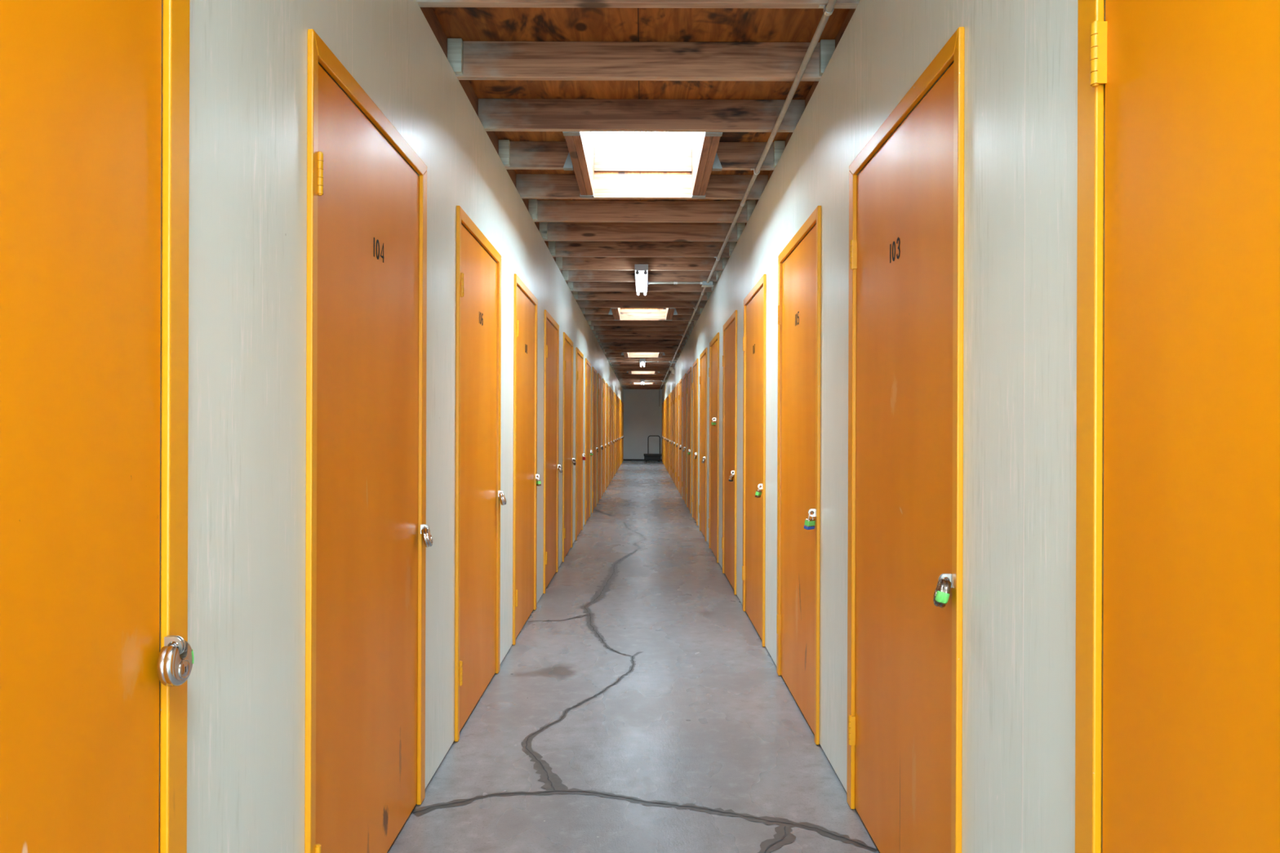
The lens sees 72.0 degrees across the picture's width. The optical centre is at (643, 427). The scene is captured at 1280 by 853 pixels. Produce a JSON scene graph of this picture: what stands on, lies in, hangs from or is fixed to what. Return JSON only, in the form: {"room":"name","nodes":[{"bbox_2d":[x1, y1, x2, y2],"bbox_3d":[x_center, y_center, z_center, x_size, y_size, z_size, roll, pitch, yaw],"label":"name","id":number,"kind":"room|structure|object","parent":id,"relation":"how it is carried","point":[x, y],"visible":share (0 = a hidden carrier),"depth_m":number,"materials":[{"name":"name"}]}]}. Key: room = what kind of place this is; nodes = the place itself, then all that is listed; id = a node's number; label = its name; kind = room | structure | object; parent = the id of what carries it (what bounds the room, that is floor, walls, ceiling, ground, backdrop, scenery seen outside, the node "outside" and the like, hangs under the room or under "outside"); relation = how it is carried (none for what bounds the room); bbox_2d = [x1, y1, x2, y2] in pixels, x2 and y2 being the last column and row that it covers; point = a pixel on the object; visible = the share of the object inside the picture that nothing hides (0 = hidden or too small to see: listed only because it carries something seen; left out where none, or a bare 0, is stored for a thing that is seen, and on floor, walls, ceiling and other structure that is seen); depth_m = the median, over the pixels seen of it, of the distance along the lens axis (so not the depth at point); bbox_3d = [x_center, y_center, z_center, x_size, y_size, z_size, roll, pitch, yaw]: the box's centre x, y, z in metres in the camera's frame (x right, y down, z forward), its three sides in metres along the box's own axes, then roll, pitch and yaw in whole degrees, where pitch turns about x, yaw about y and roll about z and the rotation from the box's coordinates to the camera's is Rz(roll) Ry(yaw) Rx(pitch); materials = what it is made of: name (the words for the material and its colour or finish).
{"room":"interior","nodes":[
{"label":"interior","id":0,"kind":"room"},
{"bbox_2d":[158,0,623,852],"bbox_3d":[-0.806,-0.068,13.800,0.140,2.611,37.600,0,0,0],"label":"wall","id":1,"kind":"structure","parent":0,"point":[248,59],"depth_m":1.77,"materials":[{"name":"grey paint"}]},
{"bbox_2d":[0,0,189,852],"bbox_3d":[-0.734,0.183,0.894,0.074,2.103,1.014,0,0,0],"label":"door","id":2,"kind":"structure","parent":1,"relation":"in","point":[81,80],"depth_m":1.17,"materials":[{"name":"orange paint"}]},
{"bbox_2d":[156,640,194,686],"bbox_3d":[-0.709,0.360,1.339,0.030,0.065,0.070,0,0,-1],"label":"padlock","id":3,"kind":"object","parent":2,"relation":"attached to","point":[174,668],"visible":0.98,"depth_m":1.32,"materials":[{"name":"metal"}]},
{"bbox_2d":[304,29,429,852],"bbox_3d":[-0.734,0.183,2.428,0.074,2.103,1.014,0,0,0],"label":"door","id":4,"kind":"structure","parent":1,"relation":"in","point":[366,317],"depth_m":2.31,"materials":[{"name":"orange paint"}]},
{"bbox_2d":[421,527,432,547],"bbox_3d":[-0.705,0.360,2.873,0.037,0.065,0.069,0,0,-12],"label":"padlock","id":5,"kind":"object","parent":4,"relation":"attached to","point":[426,535],"visible":1,"depth_m":2.85,"materials":[{"name":"metal"}]},
{"bbox_2d":[454,205,503,742],"bbox_3d":[-0.734,0.183,3.962,0.074,2.103,1.014,0,0,0],"label":"door","id":6,"kind":"structure","parent":1,"relation":"in","point":[478,276],"depth_m":3.88,"materials":[{"name":"orange paint"}]},
{"bbox_2d":[498,492,506,505],"bbox_3d":[-0.704,0.359,4.408,0.039,0.065,0.069,0,0,-13],"label":"padlock","id":7,"kind":"object","parent":6,"relation":"attached to","point":[501,495],"visible":1,"depth_m":4.38,"materials":[{"name":"metal"}]},
{"bbox_2d":[420,7,580,308],"bbox_3d":[-0.781,-1.444,13.800,0.038,0.140,37.600,0,0,0],"label":"trim","id":8,"kind":"structure","parent":1,"relation":"on","point":[428,13],"depth_m":3.80,"materials":[{"name":"brown wood"}]},
{"bbox_2d":[512,273,539,644],"bbox_3d":[-0.734,0.183,5.496,0.074,2.103,1.014,0,0,0],"label":"door","id":9,"kind":"structure","parent":1,"relation":"in","point":[525,313],"depth_m":5.44,"materials":[{"name":"orange paint"}]},
{"bbox_2d":[543,309,560,593],"bbox_3d":[-0.734,0.183,7.030,0.074,2.103,1.014,0,0,0],"label":"door","id":10,"kind":"structure","parent":1,"relation":"in","point":[551,370],"depth_m":6.99,"materials":[{"name":"orange paint"}]},
{"bbox_2d":[562,332,574,562],"bbox_3d":[-0.734,0.183,8.564,0.074,2.103,1.014,0,0,0],"label":"door","id":11,"kind":"structure","parent":1,"relation":"in","point":[567,410],"depth_m":8.56,"materials":[{"name":"orange paint"}]},
{"bbox_2d":[575,346,585,540],"bbox_3d":[-0.734,0.183,10.098,0.074,2.103,1.014,0,0,0],"label":"door","id":12,"kind":"structure","parent":1,"relation":"in","point":[579,361],"depth_m":10.09,"materials":[{"name":"orange paint"}]},
{"bbox_2d":[584,358,592,524],"bbox_3d":[-0.734,0.183,11.632,0.074,2.103,1.014,0,0,0],"label":"door","id":13,"kind":"structure","parent":1,"relation":"in","point":[588,369],"depth_m":11.68,"materials":[{"name":"orange paint"}]},
{"bbox_2d":[591,366,597,512],"bbox_3d":[-0.734,0.183,13.166,0.074,2.103,1.014,0,0,0],"label":"door","id":14,"kind":"structure","parent":1,"relation":"in","point":[594,447],"depth_m":13.15,"materials":[{"name":"orange paint"}]},
{"bbox_2d":[597,373,601,503],"bbox_3d":[-0.734,0.183,14.700,0.074,2.103,1.014,0,0,0],"label":"door","id":15,"kind":"structure","parent":1,"relation":"in","point":[599,377],"depth_m":14.78,"materials":[{"name":"orange paint"}]},
{"bbox_2d":[601,378,606,496],"bbox_3d":[-0.734,0.183,16.234,0.074,2.103,1.014,0,0,0],"label":"door","id":16,"kind":"structure","parent":1,"relation":"in","point":[603,445],"depth_m":16.30,"materials":[{"name":"orange paint"}]},
{"bbox_2d":[605,382,609,489],"bbox_3d":[-0.734,0.183,17.768,0.074,2.103,1.014,0,0,0],"label":"door","id":17,"kind":"structure","parent":1,"relation":"in","point":[606,384],"depth_m":17.80,"materials":[{"name":"orange paint"}]},
{"bbox_2d":[608,386,611,484],"bbox_3d":[-0.734,0.183,19.302,0.074,2.103,1.014,0,0,0],"label":"door","id":18,"kind":"structure","parent":1,"relation":"in","point":[610,388],"depth_m":19.53,"materials":[{"name":"orange paint"}]},
{"bbox_2d":[611,389,613,479],"bbox_3d":[-0.734,0.183,20.836,0.074,2.103,1.014,0,0,0],"label":"door","id":19,"kind":"structure","parent":1,"relation":"in","point":[612,391],"depth_m":21.05,"materials":[{"name":"orange paint"}]},
{"bbox_2d":[613,391,616,476],"bbox_3d":[-0.734,0.183,22.370,0.074,2.103,1.014,0,0,0],"label":"door","id":20,"kind":"structure","parent":1,"relation":"in","point":[615,439],"depth_m":22.41,"materials":[{"name":"orange paint"}]},
{"bbox_2d":[615,394,617,473],"bbox_3d":[-0.734,0.183,23.904,0.074,2.103,1.014,0,0,0],"label":"door","id":21,"kind":"structure","parent":1,"relation":"in","point":[616,438],"depth_m":23.89,"materials":[{"name":"orange paint"}]},
{"bbox_2d":[617,396,619,471],"bbox_3d":[-0.734,0.183,25.438,0.074,2.103,1.014,0,0,0],"label":"door","id":22,"kind":"structure","parent":1,"relation":"in","point":[618,437],"depth_m":25.45,"materials":[{"name":"orange paint"}]},
{"bbox_2d":[618,398,620,466],"bbox_3d":[-0.734,0.183,26.972,0.074,2.103,1.014,0,0,0],"label":"door","id":23,"kind":"structure","parent":1,"relation":"in","point":[619,398],"depth_m":26.96,"materials":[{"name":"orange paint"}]},
{"bbox_2d":[619,400,621,466],"bbox_3d":[-0.734,0.183,28.506,0.074,2.103,1.014,0,0,0],"label":"door","id":24,"kind":"structure","parent":1,"relation":"in","point":[620,400],"depth_m":28.78,"materials":[{"name":"orange paint"}]},
{"bbox_2d":[621,400,622,462],"bbox_3d":[-0.734,0.183,30.040,0.074,2.103,1.014,0,0,0],"label":"door","id":25,"kind":"structure","parent":1,"relation":"in","point":[621,401],"depth_m":29.53,"materials":[{"name":"orange paint"}]},
{"bbox_2d":[622,403,623,462],"bbox_3d":[-0.734,0.183,31.574,0.074,2.103,1.014,0,0,0],"label":"door","id":26,"kind":"structure","parent":1,"relation":"in","point":[623,403],"depth_m":32.02,"materials":[{"name":"orange paint"}]},
{"bbox_2d":[386,460,879,852],"bbox_3d":[-0.005,1.313,13.900,2.000,0.153,37.800,0,0,0],"label":"floor","id":27,"kind":"structure","parent":0,"point":[638,707],"depth_m":3.62,"materials":[{"name":"concrete"}]},
{"bbox_2d":[644,435,661,462],"bbox_3d":[0.332,0.773,31.720,0.630,0.934,0.840,0,0,0],"label":"cart","id":28,"kind":"object","parent":27,"relation":"on","point":[646,456],"visible":1,"depth_m":31.33,"materials":[{"name":"black metal"}]},
{"bbox_2d":[432,7,849,309],"bbox_3d":[0.005,-1.520,13.850,1.800,0.018,37.700,0,0,0],"label":"ceiling","id":29,"kind":"structure","parent":0,"point":[467,24],"depth_m":3.40,"materials":[{"name":"brown wood"}]},
{"bbox_2d":[498,139,573,170],"bbox_3d":[-0.567,-1.441,4.667,0.388,0.142,0.073,0,0,0],"label":"stub","id":30,"kind":"object","parent":29,"relation":"attached to","point":[514,155],"visible":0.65,"depth_m":4.66,"materials":[{"name":"brown wood"}]},
{"bbox_2d":[580,307,613,315],"bbox_3d":[-0.567,-1.441,10.716,0.388,0.142,0.073,0,0,0],"label":"stub","id":31,"kind":"object","parent":29,"relation":"attached to","point":[608,311],"visible":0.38,"depth_m":10.71,"materials":[{"name":"brown wood"}]},
{"bbox_2d":[604,352,623,355],"bbox_3d":[-0.567,-1.441,16.767,0.388,0.142,0.073,0,0,0],"label":"stub","id":32,"kind":"object","parent":29,"relation":"attached to","point":[605,353],"visible":0.36,"depth_m":16.76,"materials":[{"name":"brown wood"}]},
{"bbox_2d":[416,0,860,8],"bbox_3d":[-0.008,-1.440,2.850,1.506,0.139,0.070,0,0,0],"label":"joist","id":33,"kind":"object","parent":29,"relation":"attached to","point":[803,4],"visible":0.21,"depth_m":2.85,"materials":[{"name":"brown wood"}]},
{"bbox_2d":[612,368,668,369],"bbox_3d":[-0.008,-1.440,21.000,1.506,0.139,0.070,0,0,0],"label":"joist","id":34,"kind":"object","parent":29,"relation":"attached to","point":[612,368],"visible":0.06,"depth_m":21.00,"materials":[{"name":"brown wood"}]},
{"bbox_2d":[447,38,835,81],"bbox_3d":[-0.008,-1.440,3.455,1.506,0.139,0.070,0,0,0],"label":"joist","id":35,"kind":"object","parent":29,"relation":"attached to","point":[468,60],"visible":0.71,"depth_m":3.45,"materials":[{"name":"brown wood"}]},
{"bbox_2d":[478,98,804,132],"bbox_3d":[-0.008,-1.440,4.076,1.506,0.139,0.038,0,0,0],"label":"joist","id":36,"kind":"object","parent":29,"relation":"attached to","point":[494,114],"visible":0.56,"depth_m":4.06,"materials":[{"name":"brown wood"}]},
{"bbox_2d":[583,309,699,320],"bbox_3d":[-0.008,-1.440,11.336,1.506,0.139,0.038,0,0,0],"label":"joist","id":37,"kind":"object","parent":29,"relation":"attached to","point":[625,314],"visible":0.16,"depth_m":11.32,"materials":[{"name":"brown wood"}]},
{"bbox_2d":[589,325,693,331],"bbox_3d":[-0.008,-1.440,12.530,1.506,0.139,0.070,0,0,0],"label":"joist","id":38,"kind":"object","parent":29,"relation":"attached to","point":[593,327],"visible":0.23,"depth_m":12.53,"materials":[{"name":"brown wood"}]},
{"bbox_2d":[591,330,691,335],"bbox_3d":[-0.008,-1.440,13.135,1.506,0.139,0.070,0,0,0],"label":"joist","id":39,"kind":"object","parent":29,"relation":"attached to","point":[595,332],"visible":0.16,"depth_m":13.13,"materials":[{"name":"brown wood"}]},
{"bbox_2d":[515,173,768,199],"bbox_3d":[-0.008,-1.440,5.286,1.506,0.139,0.038,0,0,0],"label":"joist","id":40,"kind":"object","parent":29,"relation":"attached to","point":[529,186],"visible":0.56,"depth_m":5.27,"materials":[{"name":"brown wood"}]},
{"bbox_2d":[528,199,755,222],"bbox_3d":[-0.008,-1.440,5.875,1.506,0.139,0.070,0,0,0],"label":"joist","id":41,"kind":"object","parent":29,"relation":"attached to","point":[540,211],"visible":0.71,"depth_m":5.87,"materials":[{"name":"brown wood"}]},
{"bbox_2d":[567,281,716,292],"bbox_3d":[-0.008,-1.440,8.900,1.506,0.139,0.070,0,0,0],"label":"joist","id":42,"kind":"object","parent":29,"relation":"attached to","point":[573,286],"visible":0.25,"depth_m":8.90,"materials":[{"name":"brown wood"}]},
{"bbox_2d":[572,291,711,300],"bbox_3d":[-0.008,-1.440,9.505,1.506,0.139,0.070,0,0,0],"label":"joist","id":43,"kind":"object","parent":29,"relation":"attached to","point":[579,295],"visible":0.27,"depth_m":9.50,"materials":[{"name":"brown wood"}]},
{"bbox_2d":[586,320,697,326],"bbox_3d":[-0.008,-1.440,11.925,1.506,0.139,0.070,0,0,0],"label":"joist","id":44,"kind":"object","parent":29,"relation":"attached to","point":[669,323],"visible":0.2,"depth_m":11.92,"materials":[{"name":"brown wood"}]},
{"bbox_2d":[596,339,687,342],"bbox_3d":[-0.008,-1.440,14.345,1.506,0.139,0.070,0,0,0],"label":"joist","id":45,"kind":"object","parent":29,"relation":"attached to","point":[598,340],"visible":0.2,"depth_m":14.34,"materials":[{"name":"brown wood"}]},
{"bbox_2d":[659,0,836,390],"bbox_3d":[0.594,-1.064,13.841,0.047,0.615,37.481,0,0,0],"label":"conduit","id":46,"kind":"object","parent":45,"relation":"attached to","point":[828,11],"visible":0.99,"depth_m":3.90,"materials":[{"name":"metal"}]},
{"bbox_2d":[598,342,685,346],"bbox_3d":[-0.008,-1.440,14.950,1.506,0.139,0.070,0,0,0],"label":"joist","id":47,"kind":"object","parent":29,"relation":"attached to","point":[671,344],"visible":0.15,"depth_m":14.95,"materials":[{"name":"brown wood"}]},
{"bbox_2d":[600,346,684,349],"bbox_3d":[-0.008,-1.440,15.555,1.506,0.139,0.070,0,0,0],"label":"joist","id":48,"kind":"object","parent":29,"relation":"attached to","point":[602,347],"visible":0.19,"depth_m":15.55,"materials":[{"name":"brown wood"}]},
{"bbox_2d":[610,365,673,368],"bbox_3d":[-0.008,-1.440,20.395,1.506,0.139,0.070,0,0,0],"label":"joist","id":49,"kind":"object","parent":29,"relation":"attached to","point":[612,366],"visible":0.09,"depth_m":20.39,"materials":[{"name":"brown wood"}]},
{"bbox_2d":[613,369,671,371],"bbox_3d":[-0.008,-1.440,21.605,1.506,0.139,0.070,0,0,0],"label":"joist","id":50,"kind":"object","parent":29,"relation":"attached to","point":[613,370],"visible":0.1,"depth_m":21.60,"materials":[{"name":"brown wood"}]},
{"bbox_2d":[562,131,722,198],"bbox_3d":[-0.002,-1.524,4.681,0.743,0.313,1.248,0,0,0],"label":"window","id":51,"kind":"structure","parent":29,"relation":"attached to","point":[610,151],"depth_m":5.16,"materials":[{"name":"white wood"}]},
{"bbox_2d":[577,300,707,308],"bbox_3d":[-0.008,-1.440,10.126,1.506,0.139,0.038,0,0,0],"label":"joist","id":52,"kind":"object","parent":29,"relation":"attached to","point":[582,304],"visible":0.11,"depth_m":10.11,"materials":[{"name":"brown wood"}]},
{"bbox_2d":[604,352,679,357],"bbox_3d":[-0.008,-1.440,17.386,1.506,0.139,0.038,0,0,0],"label":"joist","id":53,"kind":"object","parent":29,"relation":"attached to","point":[630,354],"visible":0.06,"depth_m":17.36,"materials":[{"name":"brown wood"}]},
{"bbox_2d":[614,371,670,374],"bbox_3d":[-0.008,-1.440,22.831,1.506,0.139,0.038,0,0,0],"label":"joist","id":54,"kind":"object","parent":29,"relation":"attached to","point":[633,372],"visible":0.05,"depth_m":22.82,"materials":[{"name":"brown wood"}]},
{"bbox_2d":[539,222,745,241],"bbox_3d":[-0.008,-1.440,6.480,1.506,0.139,0.070,0,0,0],"label":"joist","id":55,"kind":"object","parent":29,"relation":"attached to","point":[549,231],"visible":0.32,"depth_m":6.48,"materials":[{"name":"brown wood"}]},
{"bbox_2d":[548,241,736,257],"bbox_3d":[-0.008,-1.440,7.085,1.506,0.139,0.070,0,0,0],"label":"joist","id":56,"kind":"object","parent":29,"relation":"attached to","point":[557,249],"visible":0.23,"depth_m":7.08,"materials":[{"name":"brown wood"}]},
{"bbox_2d":[555,257,728,271],"bbox_3d":[-0.008,-1.440,7.690,1.506,0.139,0.070,0,0,0],"label":"joist","id":57,"kind":"object","parent":29,"relation":"attached to","point":[655,264],"visible":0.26,"depth_m":7.69,"materials":[{"name":"brown wood"}]},
{"bbox_2d":[634,264,648,295],"bbox_3d":[-0.015,-1.329,8.030,0.114,0.085,1.220,0,0,0],"label":"ceiling light","id":58,"kind":"object","parent":57,"relation":"attached to","point":[641,270],"visible":1,"depth_m":7.75,"materials":[{"name":"white metal"}]},
{"bbox_2d":[562,270,722,282],"bbox_3d":[-0.008,-1.440,8.295,1.506,0.139,0.070,0,0,0],"label":"joist","id":59,"kind":"object","parent":29,"relation":"attached to","point":[568,275],"visible":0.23,"depth_m":8.29,"materials":[{"name":"brown wood"}]},
{"bbox_2d":[700,280,713,287],"bbox_3d":[0.597,-1.348,8.300,0.123,0.048,0.110,0,0,0],"label":"junction box","id":60,"kind":"object","parent":59,"relation":"attached to","point":[704,283],"visible":0.98,"depth_m":8.25,"materials":[{"name":"metal"}]},
{"bbox_2d":[648,281,700,284],"bbox_3d":[0.294,-1.357,8.300,0.497,0.033,0.033,0,0,0],"label":"conduit","id":61,"kind":"object","parent":60,"relation":"attached to","point":[649,282],"visible":1,"depth_m":8.29,"materials":[{"name":"metal"}]},
{"bbox_2d":[595,335,689,339],"bbox_3d":[-0.008,-1.440,13.740,1.506,0.139,0.070,0,0,0],"label":"joist","id":62,"kind":"object","parent":29,"relation":"attached to","point":[597,337],"visible":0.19,"depth_m":13.74,"materials":[{"name":"brown wood"}]},
{"bbox_2d":[602,349,682,352],"bbox_3d":[-0.008,-1.440,16.160,1.506,0.139,0.070,0,0,0],"label":"joist","id":63,"kind":"object","parent":29,"relation":"attached to","point":[603,350],"visible":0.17,"depth_m":16.16,"materials":[{"name":"brown wood"}]},
{"bbox_2d":[606,357,678,359],"bbox_3d":[-0.008,-1.440,17.975,1.506,0.139,0.070,0,0,0],"label":"joist","id":64,"kind":"object","parent":29,"relation":"attached to","point":[607,358],"visible":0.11,"depth_m":17.97,"materials":[{"name":"brown wood"}]},
{"bbox_2d":[609,364,675,366],"bbox_3d":[-0.008,-1.440,19.790,1.506,0.139,0.070,0,0,0],"label":"joist","id":65,"kind":"object","parent":29,"relation":"attached to","point":[646,365],"visible":0.18,"depth_m":19.79,"materials":[{"name":"brown wood"}]},
{"bbox_2d":[608,362,675,364],"bbox_3d":[-0.008,-1.440,19.185,1.506,0.139,0.070,0,0,0],"label":"joist","id":66,"kind":"object","parent":29,"relation":"attached to","point":[609,362],"visible":0.09,"depth_m":19.18,"materials":[{"name":"brown wood"}]},
{"bbox_2d":[615,373,669,375],"bbox_3d":[-0.008,-1.440,23.420,1.506,0.139,0.070,0,0,0],"label":"joist","id":67,"kind":"object","parent":29,"relation":"attached to","point":[615,374],"visible":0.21,"depth_m":23.42,"materials":[{"name":"brown wood"}]},
{"bbox_2d":[617,377,667,379],"bbox_3d":[-0.008,-1.440,25.235,1.506,0.139,0.070,0,0,0],"label":"joist","id":68,"kind":"object","parent":29,"relation":"attached to","point":[617,378],"visible":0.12,"depth_m":25.23,"materials":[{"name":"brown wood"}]},
{"bbox_2d":[618,381,666,382],"bbox_3d":[-0.008,-1.440,27.050,1.506,0.139,0.070,0,0,0],"label":"joist","id":69,"kind":"object","parent":29,"relation":"attached to","point":[619,381],"visible":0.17,"depth_m":27.05,"materials":[{"name":"brown wood"}]},
{"bbox_2d":[610,307,675,320],"bbox_3d":[-0.002,-1.524,10.731,0.743,0.313,1.248,0,0,0],"label":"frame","id":70,"kind":"structure","parent":29,"relation":"attached to","point":[615,311],"depth_m":10.80,"materials":[{"name":"brown wood"}]},
{"bbox_2d":[608,360,677,362],"bbox_3d":[-0.008,-1.440,18.580,1.506,0.139,0.070,0,0,0],"label":"joist","id":71,"kind":"object","parent":29,"relation":"attached to","point":[609,361],"visible":0.14,"depth_m":18.57,"materials":[{"name":"brown wood"}]},
{"bbox_2d":[616,375,669,377],"bbox_3d":[-0.008,-1.440,24.025,1.506,0.139,0.070,0,0,0],"label":"joist","id":72,"kind":"object","parent":29,"relation":"attached to","point":[616,375],"visible":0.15,"depth_m":24.02,"materials":[{"name":"brown wood"}]},
{"bbox_2d":[673,307,703,315],"bbox_3d":[0.556,-1.437,10.716,0.377,0.142,0.073,0,0,0],"label":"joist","id":73,"kind":"object","parent":29,"relation":"attached to","point":[677,311],"visible":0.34,"depth_m":10.71,"materials":[{"name":"brown wood"}]},
{"bbox_2d":[711,141,785,170],"bbox_3d":[0.556,-1.437,4.667,0.377,0.142,0.073,0,0,0],"label":"stub","id":74,"kind":"object","parent":29,"relation":"attached to","point":[732,156],"visible":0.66,"depth_m":4.66,"materials":[{"name":"brown wood"}]},
{"bbox_2d":[623,389,662,459],"bbox_3d":[0.001,-0.136,32.660,2.000,2.751,0.120,0,0,0],"label":"wall","id":75,"kind":"structure","parent":0,"point":[642,408],"depth_m":32.60,"materials":[{"name":"grey paint"}]},
{"bbox_2d":[662,0,1105,852],"bbox_3d":[0.761,-0.063,13.800,0.140,2.611,37.600,0,0,0],"label":"wall","id":76,"kind":"structure","parent":0,"point":[1019,544],"depth_m":1.76,"materials":[{"name":"grey paint"}]},
{"bbox_2d":[661,402,662,462],"bbox_3d":[0.688,0.188,31.553,0.074,2.103,1.014,0,0,0],"label":"door","id":77,"kind":"structure","parent":76,"relation":"in","point":[662,402],"depth_m":31.15,"materials":[{"name":"orange paint"}]},
{"bbox_2d":[662,401,663,462],"bbox_3d":[0.688,0.188,30.019,0.074,2.103,1.014,0,0,0],"label":"door","id":78,"kind":"structure","parent":76,"relation":"in","point":[663,402],"depth_m":30.28,"materials":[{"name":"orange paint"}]},
{"bbox_2d":[663,400,665,464],"bbox_3d":[0.688,0.188,28.485,0.074,2.103,1.014,0,0,0],"label":"door","id":79,"kind":"structure","parent":76,"relation":"in","point":[664,400],"depth_m":28.93,"materials":[{"name":"orange paint"}]},
{"bbox_2d":[664,398,666,468],"bbox_3d":[0.688,0.188,26.951,0.074,2.103,1.014,0,0,0],"label":"door","id":80,"kind":"structure","parent":76,"relation":"in","point":[665,398],"depth_m":27.01,"materials":[{"name":"orange paint"}]},
{"bbox_2d":[666,396,667,471],"bbox_3d":[0.688,0.188,25.417,0.074,2.103,1.014,0,0,0],"label":"door","id":81,"kind":"structure","parent":76,"relation":"in","point":[667,397],"depth_m":24.91,"materials":[{"name":"orange paint"}]},
{"bbox_2d":[666,394,669,473],"bbox_3d":[0.688,0.188,23.883,0.074,2.103,1.014,0,0,0],"label":"door","id":82,"kind":"structure","parent":76,"relation":"in","point":[668,461],"depth_m":24.08,"materials":[{"name":"orange paint"}]},
{"bbox_2d":[668,392,671,476],"bbox_3d":[0.688,0.188,22.349,0.074,2.103,1.014,0,0,0],"label":"door","id":83,"kind":"structure","parent":76,"relation":"in","point":[669,463],"depth_m":22.42,"materials":[{"name":"orange paint"}]},
{"bbox_2d":[671,389,673,479],"bbox_3d":[0.688,0.188,20.815,0.074,2.103,1.014,0,0,0],"label":"door","id":84,"kind":"structure","parent":76,"relation":"in","point":[672,391],"depth_m":20.89,"materials":[{"name":"orange paint"}]},
{"bbox_2d":[672,386,675,483],"bbox_3d":[0.688,0.188,19.281,0.074,2.103,1.014,0,0,0],"label":"door","id":85,"kind":"structure","parent":76,"relation":"in","point":[674,388],"depth_m":19.28,"materials":[{"name":"orange paint"}]},
{"bbox_2d":[675,382,678,490],"bbox_3d":[0.688,0.188,17.747,0.074,2.103,1.014,0,0,0],"label":"door","id":86,"kind":"structure","parent":76,"relation":"in","point":[677,385],"depth_m":17.87,"materials":[{"name":"orange paint"}]},
{"bbox_2d":[678,378,682,496],"bbox_3d":[0.688,0.188,16.213,0.074,2.103,1.014,0,0,0],"label":"door","id":87,"kind":"structure","parent":76,"relation":"in","point":[680,396],"depth_m":16.27,"materials":[{"name":"orange paint"}]},
{"bbox_2d":[681,373,686,504],"bbox_3d":[0.688,0.188,14.679,0.074,2.103,1.014,0,0,0],"label":"door","id":88,"kind":"structure","parent":76,"relation":"in","point":[684,380],"depth_m":14.71,"materials":[{"name":"orange paint"}]},
{"bbox_2d":[686,366,691,513],"bbox_3d":[0.688,0.188,13.145,0.074,2.103,1.014,0,0,0],"label":"door","id":89,"kind":"structure","parent":76,"relation":"in","point":[689,375],"depth_m":13.16,"materials":[{"name":"orange paint"}]},
{"bbox_2d":[691,358,697,525],"bbox_3d":[0.688,0.188,11.611,0.074,2.103,1.014,0,0,0],"label":"door","id":90,"kind":"structure","parent":76,"relation":"in","point":[695,384],"depth_m":11.66,"materials":[{"name":"orange paint"}]},
{"bbox_2d":[698,347,706,541],"bbox_3d":[0.688,0.188,10.077,0.074,2.103,1.014,0,0,0],"label":"door","id":91,"kind":"structure","parent":76,"relation":"in","point":[703,360],"depth_m":10.09,"materials":[{"name":"orange paint"}]},
{"bbox_2d":[708,332,719,563],"bbox_3d":[0.682,0.188,8.543,0.087,2.103,1.014,0,0,0],"label":"door","id":92,"kind":"structure","parent":76,"relation":"in","point":[713,370],"depth_m":8.54,"materials":[{"name":"orange paint"}]},
{"bbox_2d":[721,310,737,595],"bbox_3d":[0.688,0.188,7.009,0.074,2.103,1.014,0,0,0],"label":"door","id":93,"kind":"structure","parent":76,"relation":"in","point":[730,335],"depth_m":6.97,"materials":[{"name":"orange paint"}]},
{"bbox_2d":[742,274,766,646],"bbox_3d":[0.688,0.188,5.475,0.074,2.103,1.014,0,0,0],"label":"door","id":94,"kind":"structure","parent":76,"relation":"in","point":[755,312],"depth_m":5.42,"materials":[{"name":"orange paint"}]},
{"bbox_2d":[755,484,761,497],"bbox_3d":[0.655,0.366,5.010,0.029,0.072,0.042,0,0,30],"label":"padlock","id":95,"kind":"object","parent":94,"relation":"attached to","point":[758,492],"visible":1,"depth_m":5.00,"materials":[{"name":"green metal"}]},
{"bbox_2d":[736,8,855,243],"bbox_3d":[0.765,-1.438,13.800,0.038,0.140,37.600,0,0,0],"label":"trim","id":96,"kind":"structure","parent":76,"relation":"on","point":[851,11],"depth_m":3.42,"materials":[{"name":"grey wood"}]},
{"bbox_2d":[776,205,821,744],"bbox_3d":[0.688,0.188,3.941,0.074,2.103,1.014,0,0,0],"label":"door","id":97,"kind":"structure","parent":76,"relation":"in","point":[799,277],"depth_m":3.85,"materials":[{"name":"orange paint"}]},
{"bbox_2d":[804,511,815,529],"bbox_3d":[0.658,0.367,3.479,0.043,0.075,0.028,0,0,-38],"label":"padlock","id":98,"kind":"object","parent":97,"relation":"attached to","point":[810,523],"visible":1,"depth_m":3.47,"materials":[{"name":"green metal"}]},
{"bbox_2d":[846,26,964,852],"bbox_3d":[0.688,0.188,2.407,0.074,2.103,1.014,0,0,0],"label":"door","id":99,"kind":"structure","parent":76,"relation":"in","point":[905,326],"depth_m":2.27,"materials":[{"name":"orange paint"}]},
{"bbox_2d":[933,577,951,608],"bbox_3d":[0.657,0.364,1.938,0.037,0.065,0.070,0,0,16],"label":"padlock","id":100,"kind":"object","parent":99,"relation":"attached to","point":[941,594],"visible":0.99,"depth_m":1.91,"materials":[{"name":"metal"}]},
{"bbox_2d":[1075,0,1279,852],"bbox_3d":[0.688,0.188,0.873,0.074,2.103,1.014,0,0,0],"label":"door","id":101,"kind":"structure","parent":76,"relation":"in","point":[1191,606],"depth_m":1.13,"materials":[{"name":"orange paint"}]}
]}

